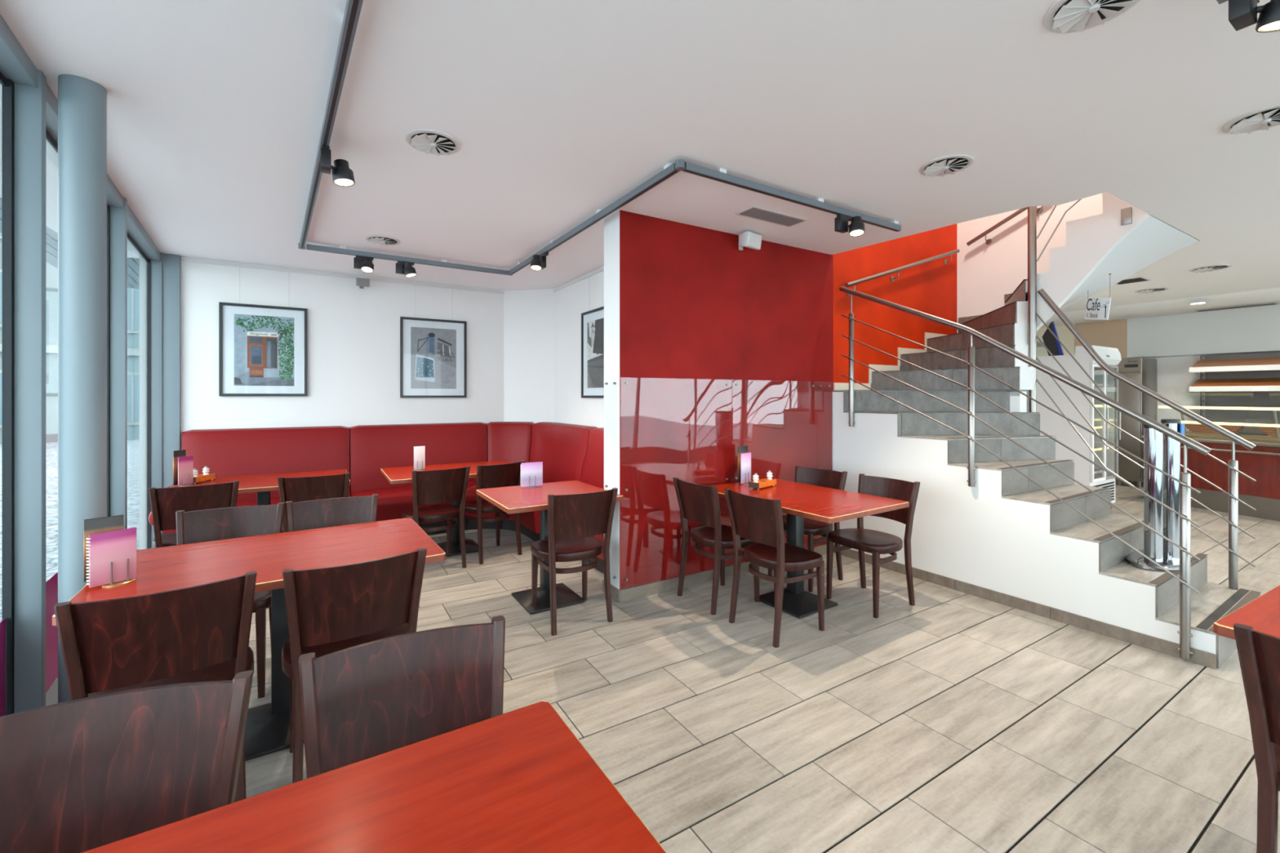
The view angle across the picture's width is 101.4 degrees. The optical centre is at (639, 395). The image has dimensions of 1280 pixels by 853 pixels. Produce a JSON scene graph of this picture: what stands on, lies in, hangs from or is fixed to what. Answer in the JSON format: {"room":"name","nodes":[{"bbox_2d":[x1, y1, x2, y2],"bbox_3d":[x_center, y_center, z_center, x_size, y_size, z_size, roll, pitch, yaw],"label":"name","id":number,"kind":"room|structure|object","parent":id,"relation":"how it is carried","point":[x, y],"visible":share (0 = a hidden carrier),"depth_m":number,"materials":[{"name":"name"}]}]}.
{"room":"cafe","nodes":[
{"label":"cafe","id":0,"kind":"room"},
{"bbox_2d":[139,253,604,549],"bbox_3d":[-2.111,0.080,4.605,4.000,2.780,3.140,0,0,-31],"label":"wall","id":1,"kind":"structure","parent":0,"point":[524,346],"depth_m":5.70,"materials":[{"name":"white paint"}]},
{"bbox_2d":[13,70,123,713],"bbox_3d":[-2.940,0.070,2.750,0.100,2.759,1.672,0,0,-36],"label":"window","id":2,"kind":"structure","parent":1,"relation":"in","point":[35,110],"depth_m":2.09,"materials":[{"name":"grey paint"}]},
{"bbox_2d":[109,197,159,548],"bbox_3d":[-3.927,0.070,4.097,0.100,2.759,1.672,0,0,-36],"label":"window","id":3,"kind":"structure","parent":1,"relation":"in","point":[124,225],"depth_m":3.44,"materials":[{"name":"grey paint"}]},
{"bbox_2d":[151,253,181,547],"bbox_3d":[-4.379,0.070,4.818,0.224,2.759,0.069,0,0,-31],"label":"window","id":4,"kind":"structure","parent":1,"relation":"in","point":[166,273],"depth_m":4.82,"materials":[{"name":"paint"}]},
{"bbox_2d":[218,302,307,395],"bbox_3d":[-3.746,-0.633,5.228,0.717,1.274,0.025,0,0,-31],"label":"framed picture","id":5,"kind":"object","parent":1,"relation":"attached to","point":[263,349],"visible":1,"depth_m":5.22,"materials":[{"name":"black"}]},
{"bbox_2d":[234,313,294,386],"bbox_3d":[-3.746,-0.451,5.232,0.494,0.702,0.001,0,0,-31],"label":"photograph","id":6,"kind":"object","parent":5,"relation":"attached to","point":[264,343],"depth_m":5.23},
{"bbox_2d":[182,257,504,293],"bbox_3d":[-2.987,-1.278,5.703,3.050,0.027,0.012,0,0,-31],"label":"trim","id":7,"kind":"structure","parent":1,"relation":"attached to","point":[183,259],"depth_m":5.52,"materials":[{"name":"white metal"}]},
{"bbox_2d":[400,316,466,397],"bbox_3d":[-2.381,-0.624,6.062,0.723,1.292,0.025,0,0,-31],"label":"framed picture","id":8,"kind":"object","parent":1,"relation":"attached to","point":[433,352],"visible":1,"depth_m":6.06,"materials":[{"name":"black"}]},
{"bbox_2d":[410,326,456,388],"bbox_3d":[-2.385,-0.433,6.063,0.497,0.700,0.001,0,0,-31],"label":"photograph","id":9,"kind":"object","parent":8,"relation":"attached to","point":[433,348],"depth_m":6.06},
{"bbox_2d":[581,306,604,398],"bbox_3d":[-0.440,-0.624,5.369,0.025,1.292,0.720,0,0,-31],"label":"framed picture","id":10,"kind":"object","parent":1,"relation":"attached to","point":[592,321],"visible":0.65,"depth_m":5.46,"materials":[{"name":"black"}]},
{"bbox_2d":[587,317,604,387],"bbox_3d":[-0.430,-0.433,5.359,0.001,0.700,0.496,0,0,-31],"label":"photograph","id":11,"kind":"object","parent":10,"relation":"attached to","point":[595,325],"depth_m":5.39},
{"bbox_2d":[0,0,1279,327],"bbox_3d":[3.649,-1.440,4.193,14.200,0.260,10.150,0,0,-31],"label":"ceiling","id":12,"kind":"structure","parent":0,"point":[557,110],"depth_m":2.46,"materials":[{"name":"white paint"}]},
{"bbox_2d":[365,235,400,246],"bbox_3d":[-2.155,-1.298,4.397,0.266,0.022,0.266,0,0,-31],"label":"ceiling vent","id":13,"kind":"object","parent":12,"relation":"in","point":[380,240],"visible":1,"depth_m":4.37,"materials":[{"name":"white metal"}]},
{"bbox_2d":[405,128,460,155],"bbox_3d":[-1.065,-1.298,2.701,0.266,0.022,0.266,0,0,-31],"label":"ceiling vent","id":14,"kind":"object","parent":12,"relation":"in","point":[438,143],"visible":1,"depth_m":2.68,"materials":[{"name":"white metal"}]},
{"bbox_2d":[297,0,901,275],"bbox_3d":[0.548,-1.277,2.535,3.891,0.066,6.897,0,0,-31],"label":"track","id":15,"kind":"object","parent":12,"relation":"attached to","point":[353,7],"visible":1,"depth_m":3.21,"materials":[{"name":"grey metal"}]},
{"bbox_2d":[320,144,355,186],"bbox_3d":[-1.545,-1.170,2.680,0.153,0.146,0.155,0,0,-31],"label":"track spotlight","id":16,"kind":"object","parent":15,"relation":"attached to","point":[342,175],"visible":1,"depth_m":2.67,"materials":[{"name":"black plastic"}]},
{"bbox_2d":[353,255,373,272],"bbox_3d":[-2.435,-1.167,4.622,0.155,0.152,0.161,0,0,-31],"label":"track spotlight","id":17,"kind":"object","parent":15,"relation":"attached to","point":[365,264],"visible":1,"depth_m":4.62,"materials":[{"name":"black plastic"}]},
{"bbox_2d":[395,260,416,277],"bbox_3d":[-2.147,-1.169,4.812,0.166,0.150,0.153,0,0,-31],"label":"track spotlight","id":18,"kind":"object","parent":15,"relation":"attached to","point":[406,268],"visible":1,"depth_m":4.80,"materials":[{"name":"black plastic"}]},
{"bbox_2d":[530,252,548,270],"bbox_3d":[-0.892,-1.169,4.568,0.153,0.149,0.164,0,0,-31],"label":"track spotlight","id":19,"kind":"object","parent":15,"relation":"attached to","point":[538,262],"visible":1,"depth_m":4.52,"materials":[{"name":"black metal"}]},
{"bbox_2d":[834,213,864,236],"bbox_3d":[1.442,-1.170,3.571,0.155,0.148,0.154,0,0,-31],"label":"track spotlight","id":20,"kind":"object","parent":15,"relation":"attached to","point":[856,228],"visible":1,"depth_m":3.57,"materials":[{"name":"black metal"}]},
{"bbox_2d":[734,205,807,226],"bbox_3d":[0.962,-1.305,3.820,0.545,0.010,0.185,0,0,-31],"label":"ceiling vent","id":21,"kind":"object","parent":12,"relation":"in","point":[755,212],"visible":1,"depth_m":3.80,"materials":[{"name":"white metal"}]},
{"bbox_2d":[919,154,973,177],"bbox_3d":[1.737,-1.298,2.973,0.270,0.022,0.270,0,0,-31],"label":"ceiling vent","id":22,"kind":"object","parent":12,"relation":"in","point":[949,164],"visible":1,"depth_m":2.95,"materials":[{"name":"white metal"}]},
{"bbox_2d":[1043,0,1140,33],"bbox_3d":[1.516,-1.298,1.747,0.270,0.022,0.270,0,0,-31],"label":"ceiling vent","id":23,"kind":"object","parent":12,"relation":"in","point":[1063,16],"visible":1,"depth_m":1.77,"materials":[{"name":"white metal"}]},
{"bbox_2d":[1216,0,1228,4],"bbox_3d":[2.571,-1.277,0.434,0.040,0.064,2.860,0,0,-31],"label":"track","id":24,"kind":"object","parent":12,"relation":"attached to","point":[1220,2],"visible":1,"depth_m":1.65,"materials":[{"name":"grey metal"}]},
{"bbox_2d":[1228,0,1279,32],"bbox_3d":[1.879,-1.169,1.557,0.160,0.149,0.146,0,0,-31],"label":"track spotlight","id":25,"kind":"object","parent":24,"relation":"attached to","point":[1242,14],"visible":1,"depth_m":1.56,"materials":[{"name":"black metal"}]},
{"bbox_2d":[1222,103,1279,134],"bbox_3d":[2.948,-1.298,2.464,0.280,0.022,0.280,0,0,-31],"label":"ceiling vent","id":26,"kind":"object","parent":12,"relation":"in","point":[1264,118],"visible":1,"depth_m":2.48,"materials":[{"name":"white metal"}]},
{"bbox_2d":[45,480,1279,852],"bbox_3d":[3.765,1.510,4.293,14.577,0.120,10.000,0,0,-31],"label":"floor","id":27,"kind":"structure","parent":0,"point":[952,721],"depth_m":2.38,"materials":[{"name":"beige tile"}]},
{"bbox_2d":[0,14,37,716],"bbox_3d":[-1.953,0.070,1.403,0.100,2.759,1.672,0,0,-36],"label":"window","id":28,"kind":"structure","parent":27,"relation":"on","point":[16,66],"depth_m":2.04,"materials":[{"name":"grey paint"}]},
{"bbox_2d":[57,74,106,703],"bbox_3d":[-2.341,0.070,2.200,0.148,2.759,0.148,0,0,-31],"label":"column","id":29,"kind":"structure","parent":27,"relation":"on","point":[82,101],"depth_m":2.14,"materials":[{"name":"grey paint"}]},
{"bbox_2d":[0,670,253,852],"bbox_3d":[-0.969,1.022,0.847,0.463,0.855,0.474,0,0,-22],"label":"dining chair","id":30,"kind":"object","parent":27,"relation":"on","point":[80,775],"visible":0.86,"depth_m":1.03,"materials":[{"name":"brown wood"}]},
{"bbox_2d":[53,571,257,801],"bbox_3d":[-1.600,1.022,1.788,0.463,0.855,0.474,0,0,-37],"label":"dining chair","id":31,"kind":"object","parent":27,"relation":"on","point":[197,633],"visible":0.62,"depth_m":1.62,"materials":[{"name":"brown wood"}]},
{"bbox_2d":[148,480,239,547],"bbox_3d":[-3.116,1.022,3.678,0.463,0.855,0.474,0,0,-39],"label":"dining chair","id":32,"kind":"object","parent":27,"relation":"on","point":[164,502],"visible":0.4,"depth_m":3.48,"materials":[{"name":"brown wood"}]},
{"bbox_2d":[175,502,284,698],"bbox_3d":[-2.088,1.022,2.626,0.463,0.855,0.474,0,0,-28],"label":"dining chair","id":33,"kind":"object","parent":27,"relation":"on","point":[232,522],"visible":0.25,"depth_m":2.76,"materials":[{"name":"brown wood"}]},
{"bbox_2d":[52,517,445,761],"bbox_3d":[-1.570,1.070,2.304,1.190,0.760,0.820,0,0,-34],"label":"dining table","id":34,"kind":"object","parent":27,"relation":"on","point":[162,569],"visible":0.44,"depth_m":2.25,"materials":[{"name":"red wood"}]},
{"bbox_2d":[83,515,124,582],"bbox_3d":[-2.007,0.569,1.961,0.008,0.229,0.105,0,0,39],"label":"menu card","id":35,"kind":"object","parent":34,"relation":"on","point":[105,524],"visible":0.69,"depth_m":1.94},
{"bbox_2d":[102,558,135,586],"bbox_3d":[-1.920,0.647,1.930,0.072,0.085,0.090,0,0,32],"label":"holder","id":36,"kind":"object","parent":34,"relation":"on","point":[126,581],"visible":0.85,"depth_m":1.91,"materials":[{"name":"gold metal"}]},
{"bbox_2d":[86,527,136,587],"bbox_3d":[-1.929,0.589,1.913,0.012,0.189,0.132,0,0,32],"label":"menu card","id":37,"kind":"object","parent":36,"relation":"in","point":[117,546],"visible":1,"depth_m":1.91,"materials":[{"name":"pink paper"}]},
{"bbox_2d":[165,469,350,505],"bbox_3d":[-3.063,1.070,4.263,1.200,0.760,0.780,0,0,-31],"label":"dining table","id":38,"kind":"object","parent":27,"relation":"on","point":[263,485],"visible":0.3,"depth_m":4.23,"materials":[{"name":"red wood"}]},
{"bbox_2d":[179,473,192,486],"bbox_3d":[-3.509,0.647,4.044,0.072,0.085,0.090,0,0,11],"label":"holder","id":39,"kind":"object","parent":38,"relation":"on","point":[189,473],"visible":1,"depth_m":4.03,"materials":[{"name":"silver metal"}]},
{"bbox_2d":[173,449,186,485],"bbox_3d":[-3.553,0.551,4.040,0.008,0.264,0.100,0,0,4],"label":"menu card","id":40,"kind":"object","parent":39,"relation":"in","point":[181,453],"visible":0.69,"depth_m":4.01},
{"bbox_2d":[177,455,193,485],"bbox_3d":[-3.509,0.577,4.044,0.008,0.214,0.110,0,0,10],"label":"menu card","id":41,"kind":"object","parent":39,"relation":"in","point":[185,464],"visible":1,"depth_m":4.04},
{"bbox_2d":[277,472,350,532],"bbox_3d":[-2.545,1.022,4.111,0.463,0.855,0.474,0,0,-30],"label":"dining chair","id":42,"kind":"object","parent":27,"relation":"on","point":[300,489],"visible":0.27,"depth_m":3.91,"materials":[{"name":"brown wood"}]},
{"bbox_2d":[285,493,377,532],"bbox_3d":[-1.683,1.022,2.874,0.463,0.855,0.474,0,0,-30],"label":"dining chair","id":43,"kind":"object","parent":27,"relation":"on","point":[334,512],"visible":0.23,"depth_m":3.05,"materials":[{"name":"brown wood"}]},
{"bbox_2d":[281,547,426,782],"bbox_3d":[-1.140,1.022,2.073,0.463,0.855,0.474,0,0,-35],"label":"dining chair","id":44,"kind":"object","parent":27,"relation":"on","point":[330,610],"visible":0.64,"depth_m":1.90,"materials":[{"name":"brown wood"}]},
{"bbox_2d":[81,701,666,852],"bbox_3d":[-0.503,1.070,0.531,1.200,0.760,0.810,0,0,-32],"label":"dining table","id":45,"kind":"object","parent":27,"relation":"on","point":[520,780],"visible":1,"depth_m":0.88,"materials":[{"name":"red wood"}]},
{"bbox_2d":[148,422,604,573],"bbox_3d":[-2.048,0.885,4.594,3.567,1.130,2.875,0,0,-31],"label":"bench","id":46,"kind":"object","parent":27,"relation":"on","point":[566,451],"visible":0.31,"depth_m":5.46,"materials":[{"name":"red"}]},
{"bbox_2d":[163,493,351,533],"bbox_3d":[-3.481,1.146,4.893,1.362,0.328,0.580,0,0,-31],"label":"seat cushion","id":47,"kind":"object","parent":46,"relation":"on","point":[274,499],"depth_m":4.91,"materials":[{"name":"leather"}]},
{"bbox_2d":[182,426,349,501],"bbox_3d":[-3.643,0.675,5.157,1.362,0.710,0.249,0,0,-31],"label":"cushion","id":48,"kind":"object","parent":46,"relation":"on","point":[227,452],"depth_m":5.10,"materials":[{"name":"leather"}]},
{"bbox_2d":[350,481,476,524],"bbox_3d":[-2.282,1.146,5.625,1.428,0.328,0.580,0,0,-31],"label":"seat cushion","id":49,"kind":"object","parent":46,"relation":"on","point":[393,500],"depth_m":5.28,"materials":[{"name":"leather"}]},
{"bbox_2d":[349,422,487,494],"bbox_3d":[-2.427,0.675,5.900,1.468,0.710,0.249,0,0,-31],"label":"cushion","id":50,"kind":"object","parent":46,"relation":"on","point":[372,448],"depth_m":5.74,"materials":[{"name":"leather"}]},
{"bbox_2d":[465,484,495,518],"bbox_3d":[-1.581,1.146,5.917,0.510,0.328,0.766,0,0,3],"label":"seat cushion","id":51,"kind":"object","parent":46,"relation":"on","point":[471,488],"depth_m":5.60,"materials":[{"name":"leather"}]},
{"bbox_2d":[488,422,534,462],"bbox_3d":[-1.577,0.675,6.308,0.564,0.710,0.335,0,0,1],"label":"cushion","id":52,"kind":"object","parent":46,"relation":"on","point":[512,442],"depth_m":6.25,"materials":[{"name":"leather"}]},
{"bbox_2d":[500,511,539,533],"bbox_3d":[-1.155,1.146,5.608,0.698,0.328,1.255,0,0,-31],"label":"seat cushion","id":53,"kind":"object","parent":46,"relation":"on","point":[531,520],"depth_m":5.09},
{"bbox_2d":[529,422,596,483],"bbox_3d":[-0.920,0.675,5.834,0.349,0.710,1.395,0,0,-31],"label":"cushion","id":54,"kind":"object","parent":46,"relation":"on","point":[562,448],"depth_m":5.76,"materials":[{"name":"leather"}]},
{"bbox_2d":[580,427,604,488],"bbox_3d":[-0.197,0.675,4.743,0.253,0.710,1.200,0,0,-31],"label":"cushion","id":55,"kind":"object","parent":46,"relation":"on","point":[592,469],"depth_m":5.04,"materials":[{"name":"leather"}]},
{"bbox_2d":[591,533,604,559],"bbox_3d":[-0.379,1.146,4.632,0.385,0.328,1.200,0,0,-31],"label":"seat cushion","id":56,"kind":"object","parent":46,"relation":"on","point":[601,537],"depth_m":4.18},
{"bbox_2d":[298,615,505,778],"bbox_3d":[-0.474,1.022,1.119,0.463,0.855,0.474,0,0,-28],"label":"dining chair","id":57,"kind":"object","parent":27,"relation":"on","point":[364,701],"visible":0.61,"depth_m":1.28,"materials":[{"name":"brown wood"}]},
{"bbox_2d":[401,466,470,568],"bbox_3d":[-1.746,1.022,4.453,0.463,0.855,0.474,0,0,-37],"label":"dining chair","id":58,"kind":"object","parent":27,"relation":"on","point":[442,486],"visible":0.88,"depth_m":4.33,"materials":[{"name":"brown wood"}]},
{"bbox_2d":[380,460,511,556],"bbox_3d":[-1.737,1.070,4.945,1.210,0.760,0.840,0,0,-31],"label":"dining table","id":59,"kind":"object","parent":27,"relation":"on","point":[397,475],"visible":0.42,"depth_m":4.89,"materials":[{"name":"red wood"}]},
{"bbox_2d":[414,460,424,470],"bbox_3d":[-2.053,0.647,4.875,0.090,0.085,0.072,0,0,-41],"label":"holder","id":60,"kind":"object","parent":59,"relation":"on","point":[422,460],"visible":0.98,"depth_m":4.85,"materials":[{"name":"silver metal"}]},
{"bbox_2d":[413,445,425,469],"bbox_3d":[-2.053,0.577,4.875,0.100,0.214,0.008,0,0,-41],"label":"menu card","id":61,"kind":"object","parent":60,"relation":"on","point":[419,451],"visible":1,"depth_m":4.87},
{"bbox_2d":[459,460,525,564],"bbox_3d":[-1.360,1.022,4.783,0.463,0.855,0.474,0,0,-43],"label":"dining chair","id":62,"kind":"object","parent":27,"relation":"on","point":[504,475],"visible":0.59,"depth_m":4.63,"materials":[{"name":"brown wood"}]},
{"bbox_2d":[475,480,622,614],"bbox_3d":[-0.660,1.070,3.736,0.810,0.760,0.780,0,0,-31],"label":"dining table","id":63,"kind":"object","parent":27,"relation":"on","point":[515,499],"visible":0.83,"depth_m":3.68,"materials":[{"name":"red wood"}]},
{"bbox_2d":[525,475,537,488],"bbox_3d":[-0.818,0.647,3.965,0.090,0.085,0.072,0,0,-28],"label":"holder","id":64,"kind":"object","parent":63,"relation":"on","point":[535,486],"visible":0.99,"depth_m":3.94,"materials":[{"name":"silver metal"}]},
{"bbox_2d":[520,462,542,487],"bbox_3d":[-0.821,0.594,3.964,0.172,0.179,0.012,0,0,-29],"label":"menu card","id":65,"kind":"object","parent":64,"relation":"in","point":[532,469],"visible":1,"depth_m":3.96,"materials":[{"name":"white paper"}]},
{"bbox_2d":[530,488,617,635],"bbox_3d":[-0.448,1.022,3.436,0.463,0.855,0.474,0,0,-29],"label":"dining chair","id":66,"kind":"object","parent":27,"relation":"on","point":[573,519],"visible":1,"depth_m":3.30,"materials":[{"name":"brown wood"}]},
{"bbox_2d":[673,476,759,615],"bbox_3d":[0.546,1.022,3.738,0.474,0.855,0.463,0,0,-31],"label":"dining chair","id":67,"kind":"object","parent":27,"relation":"on","point":[698,504],"visible":0.89,"depth_m":3.62,"materials":[{"name":"brown wood"}]},
{"bbox_2d":[724,488,824,648],"bbox_3d":[0.845,1.022,3.288,0.474,0.855,0.463,0,0,-31],"label":"dining chair","id":68,"kind":"object","parent":27,"relation":"on","point":[756,519],"visible":1,"depth_m":3.19,"materials":[{"name":"brown wood"}]},
{"bbox_2d":[768,465,847,591],"bbox_3d":[1.318,1.022,4.160,0.474,0.855,0.463,0,0,-38],"label":"dining chair","id":69,"kind":"object","parent":27,"relation":"on","point":[833,479],"visible":0.43,"depth_m":4.12,"materials":[{"name":"brown wood"}]},
{"bbox_2d":[709,478,909,618],"bbox_3d":[1.090,1.070,3.672,0.820,0.760,1.180,0,0,-34],"label":"dining table","id":70,"kind":"object","parent":27,"relation":"on","point":[799,501],"visible":0.86,"depth_m":3.56,"materials":[{"name":"red wood"}]},
{"bbox_2d":[742,472,749,484],"bbox_3d":[0.831,0.647,4.106,0.090,0.085,0.072,0,0,-43],"label":"holder","id":71,"kind":"object","parent":70,"relation":"on","point":[745,483],"visible":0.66,"depth_m":4.08,"materials":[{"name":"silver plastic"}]},
{"bbox_2d":[740,452,751,484],"bbox_3d":[0.831,0.567,4.106,0.130,0.234,0.008,0,0,-44],"label":"menu card","id":72,"kind":"object","parent":71,"relation":"in","point":[745,458],"visible":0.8,"depth_m":4.10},
{"bbox_2d":[826,473,919,617],"bbox_3d":[1.631,1.022,3.698,0.474,0.855,0.463,0,0,-31],"label":"dining chair","id":73,"kind":"object","parent":27,"relation":"on","point":[877,543],"visible":0.93,"depth_m":3.66,"materials":[{"name":"brown wood"}]},
{"bbox_2d":[831,191,1261,668],"bbox_3d":[3.393,-0.055,4.413,2.287,3.030,2.456,0,0,-31],"label":"staircase","id":74,"kind":"structure","parent":27,"relation":"on","point":[1005,533],"depth_m":4.05,"materials":[{"name":"white paint"}]},
{"bbox_2d":[839,286,1211,659],"bbox_3d":[2.417,0.218,3.760,0.056,2.423,2.321,0,0,-31],"label":"stair railing","id":75,"kind":"object","parent":74,"relation":"attached to","point":[1184,481],"visible":1,"depth_m":3.28,"materials":[{"name":"silver metal"}]},
{"bbox_2d":[1084,273,1111,319],"bbox_3d":[3.909,-0.823,4.475,0.018,0.382,0.283,0,0,5],"label":"hanging sign","id":76,"kind":"object","parent":74,"relation":"hanging from","point":[1097,308],"visible":0.99,"depth_m":4.46,"materials":[{"name":"white plastic"}]},
{"bbox_2d":[1027,198,1256,589],"bbox_3d":[3.604,-0.578,3.872,0.086,3.675,1.253,0,0,-33],"label":"stair railing","id":77,"kind":"object","parent":74,"relation":"on","point":[1126,213],"visible":0.84,"depth_m":3.96,"materials":[{"name":"silver metal"}]},
{"bbox_2d":[1125,418,1191,570],"bbox_3d":[3.348,0.611,3.382,0.540,0.923,0.280,0,0,-31],"label":"stand","id":78,"kind":"object","parent":74,"relation":"on","point":[1161,451],"visible":0.72,"depth_m":3.31,"materials":[{"name":"silver metal"}]},
{"bbox_2d":[1036,345,1121,508],"bbox_3d":[5.509,0.424,6.711,0.800,2.048,0.793,0,0,-31],"label":"fridge","id":79,"kind":"object","parent":27,"relation":"on","point":[1086,473],"visible":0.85,"depth_m":6.44,"materials":[{"name":"white plastic"}]},
{"bbox_2d":[1042,320,1063,355],"bbox_3d":[5.191,-0.721,6.581,0.043,0.439,0.217,0,0,-31],"label":"display board","id":80,"kind":"object","parent":79,"relation":"on","point":[1051,342],"visible":0.89,"depth_m":6.57,"materials":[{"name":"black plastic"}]},
{"bbox_2d":[1115,357,1156,487],"bbox_3d":[8.041,0.425,8.530,0.782,2.050,0.370,0,0,-31],"label":"display cabinet","id":81,"kind":"object","parent":27,"relation":"on","point":[1143,371],"visible":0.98,"depth_m":8.32,"materials":[{"name":"silver metal"}]},
{"bbox_2d":[1140,405,1279,521],"bbox_3d":[7.770,0.670,5.903,0.984,1.560,3.068,0,0,-14],"label":"counter","id":82,"kind":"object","parent":27,"relation":"on","point":[1261,463],"depth_m":6.38,"materials":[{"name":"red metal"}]},
{"bbox_2d":[1140,435,1279,447],"bbox_3d":[7.777,0.569,5.905,0.930,0.038,3.068,0,0,-14],"label":"countertop","id":83,"kind":"structure","parent":82,"relation":"on","point":[1201,440],"depth_m":6.42,"materials":[{"name":"silver metal"}]},
{"bbox_2d":[1182,420,1274,424],"bbox_3d":[7.619,0.346,6.920,0.440,0.008,0.920,0,0,-14],"label":"glass shelf","id":84,"kind":"object","parent":82,"relation":"attached to","point":[1184,421],"depth_m":6.74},
{"bbox_2d":[1186,431,1276,437],"bbox_3d":[9.194,1.002,6.774,0.555,0.895,3.270,0,0,-31],"label":"countertop","id":85,"kind":"structure","parent":27,"relation":"on","point":[1246,434],"depth_m":7.48,"materials":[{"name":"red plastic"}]},
{"bbox_2d":[1185,423,1245,434],"bbox_3d":[8.530,0.475,7.787,0.348,0.169,0.661,0,0,-31],"label":"bread basket","id":86,"kind":"object","parent":85,"relation":"on","point":[1193,428],"visible":0.59,"depth_m":7.76,"materials":[{"name":"wicker"}]},
{"bbox_2d":[1189,351,1279,434],"bbox_3d":[9.299,-0.037,6.750,0.529,1.175,3.020,0,0,-31],"label":"shelf","id":87,"kind":"object","parent":85,"relation":"on","point":[1240,380],"visible":0.8,"depth_m":7.71,"materials":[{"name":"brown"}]},
{"bbox_2d":[1213,585,1279,639],"bbox_3d":[2.455,1.070,1.524,1.200,0.760,0.800,0,0,-28],"label":"dining table","id":88,"kind":"object","parent":27,"relation":"on","point":[1262,614],"visible":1,"depth_m":1.63,"materials":[{"name":"red wood"}]},
{"bbox_2d":[1233,623,1279,852],"bbox_3d":[1.842,1.022,1.272,0.474,0.855,0.463,0,0,-31],"label":"dining chair","id":89,"kind":"object","parent":27,"relation":"on","point":[1259,653],"visible":1,"depth_m":1.34,"materials":[{"name":"brown wood"}]},
{"bbox_2d":[604,209,956,602],"bbox_3d":[1.683,-1.190,4.935,4.420,5.320,0.254,0,0,-31],"label":"wall","id":90,"kind":"structure","parent":0,"point":[683,304],"depth_m":4.17,"materials":[{"name":"red paint"}]},
{"bbox_2d":[738,231,761,250],"bbox_3d":[0.876,-1.241,4.200,0.190,0.138,0.186,0,0,-31],"label":"wall speaker","id":91,"kind":"object","parent":90,"relation":"attached to","point":[748,239],"visible":1,"depth_m":4.14,"materials":[{"name":"white plastic"}]},
{"bbox_2d":[747,231,761,248],"bbox_3d":[0.913,-1.230,4.151,0.022,0.113,0.181,0,0,45],"label":"grille","id":92,"kind":"object","parent":91,"relation":"attached to","point":[754,240],"depth_m":4.14,"materials":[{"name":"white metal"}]},
{"bbox_2d":[844,248,959,296],"bbox_3d":[2.729,-1.297,5.387,1.936,0.696,0.088,0,0,-31],"label":"wall handrail","id":93,"kind":"object","parent":90,"relation":"attached to","point":[855,282],"visible":0.88,"depth_m":5.30,"materials":[{"name":"silver metal"}]},
{"bbox_2d":[833,544,1216,669],"bbox_3d":[2.423,1.413,3.811,0.014,0.075,2.422,0,0,-31],"label":"baseboard","id":94,"kind":"structure","parent":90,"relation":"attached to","point":[1200,657],"depth_m":3.37,"materials":[{"name":"tile"}]},
{"bbox_2d":[956,192,1102,333],"bbox_3d":[4.404,-2.160,4.836,0.120,3.380,3.260,0,0,-31],"label":"wall","id":95,"kind":"structure","parent":0,"point":[985,273],"depth_m":5.60,"materials":[{"name":"white paint"}]},
{"bbox_2d":[966,207,1042,245],"bbox_3d":[3.868,-1.839,5.511,0.088,0.380,0.786,0,0,-31],"label":"wall handrail","id":96,"kind":"object","parent":95,"relation":"attached to","point":[1019,211],"visible":0.74,"depth_m":5.57,"materials":[{"name":"silver metal"}]},
{"bbox_2d":[1133,355,1264,482],"bbox_3d":[9.450,0.080,7.358,0.200,2.780,9.300,0,0,-31],"label":"wall","id":97,"kind":"structure","parent":0,"point":[1174,377],"depth_m":8.45,"materials":[{"name":"white paint"}]},
{"bbox_2d":[1036,324,1075,356],"bbox_3d":[7.722,0.071,9.935,0.060,2.758,0.900,0,0,-31],"label":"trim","id":98,"kind":"structure","parent":97,"relation":"attached to","point":[1065,335],"depth_m":9.69,"materials":[{"name":"beige"}]},
{"bbox_2d":[1075,319,1128,480],"bbox_3d":[8.136,0.071,9.239,0.080,2.758,0.720,0,0,-31],"label":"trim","id":99,"kind":"structure","parent":97,"relation":"attached to","point":[1111,334],"depth_m":9.13,"materials":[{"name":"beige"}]},
{"bbox_2d":[1046,287,1279,323],"bbox_3d":[9.067,-1.268,5.893,1.820,0.085,7.200,0,0,-31],"label":"ceiling","id":100,"kind":"structure","parent":97,"relation":"attached to","point":[1177,306],"depth_m":7.33,"materials":[{"name":"white paint"}]},
{"bbox_2d":[1127,304,1279,358],"bbox_3d":[10.040,-0.970,6.124,0.080,0.679,6.580,0,0,-31],"label":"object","id":101,"kind":"structure","parent":97,"relation":"attached to","point":[1251,330],"depth_m":8.10,"materials":[{"name":"white paint"}]},
{"label":"outside","id":102,"kind":"structure","parent":0,"visible":0},
{"bbox_2d":[0,197,139,288],"bbox_3d":[-7.362,-2.610,6.568,2.480,0.120,15.000,0,0,-36],"label":"canopy","id":103,"kind":"object","parent":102,"point":[51,236],"visible":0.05,"depth_m":9.77,"materials":[{"name":"grey paint"}]},
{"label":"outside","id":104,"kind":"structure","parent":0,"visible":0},
{"bbox_2d":[0,439,139,622],"bbox_3d":[-9.836,1.665,-3.082,60.000,0.170,85.000,0,0,-31],"label":"street","id":105,"kind":"structure","parent":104,"point":[133,446],"depth_m":7.94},
{"bbox_2d":[0,232,57,444],"bbox_3d":[-25.324,-3.585,18.041,10.200,10.330,6.800,0,0,-31],"label":"house","id":106,"kind":"structure","parent":105,"relation":"on","point":[51,272],"depth_m":17.77,"materials":[{"name":"tile"}]},
{"bbox_2d":[127,288,139,439],"bbox_3d":[-18.328,-3.885,22.317,5.800,10.930,6.800,0,0,-31],"label":"house","id":107,"kind":"structure","parent":105,"relation":"on","point":[133,295],"depth_m":18.81,"materials":[{"name":"tile"}]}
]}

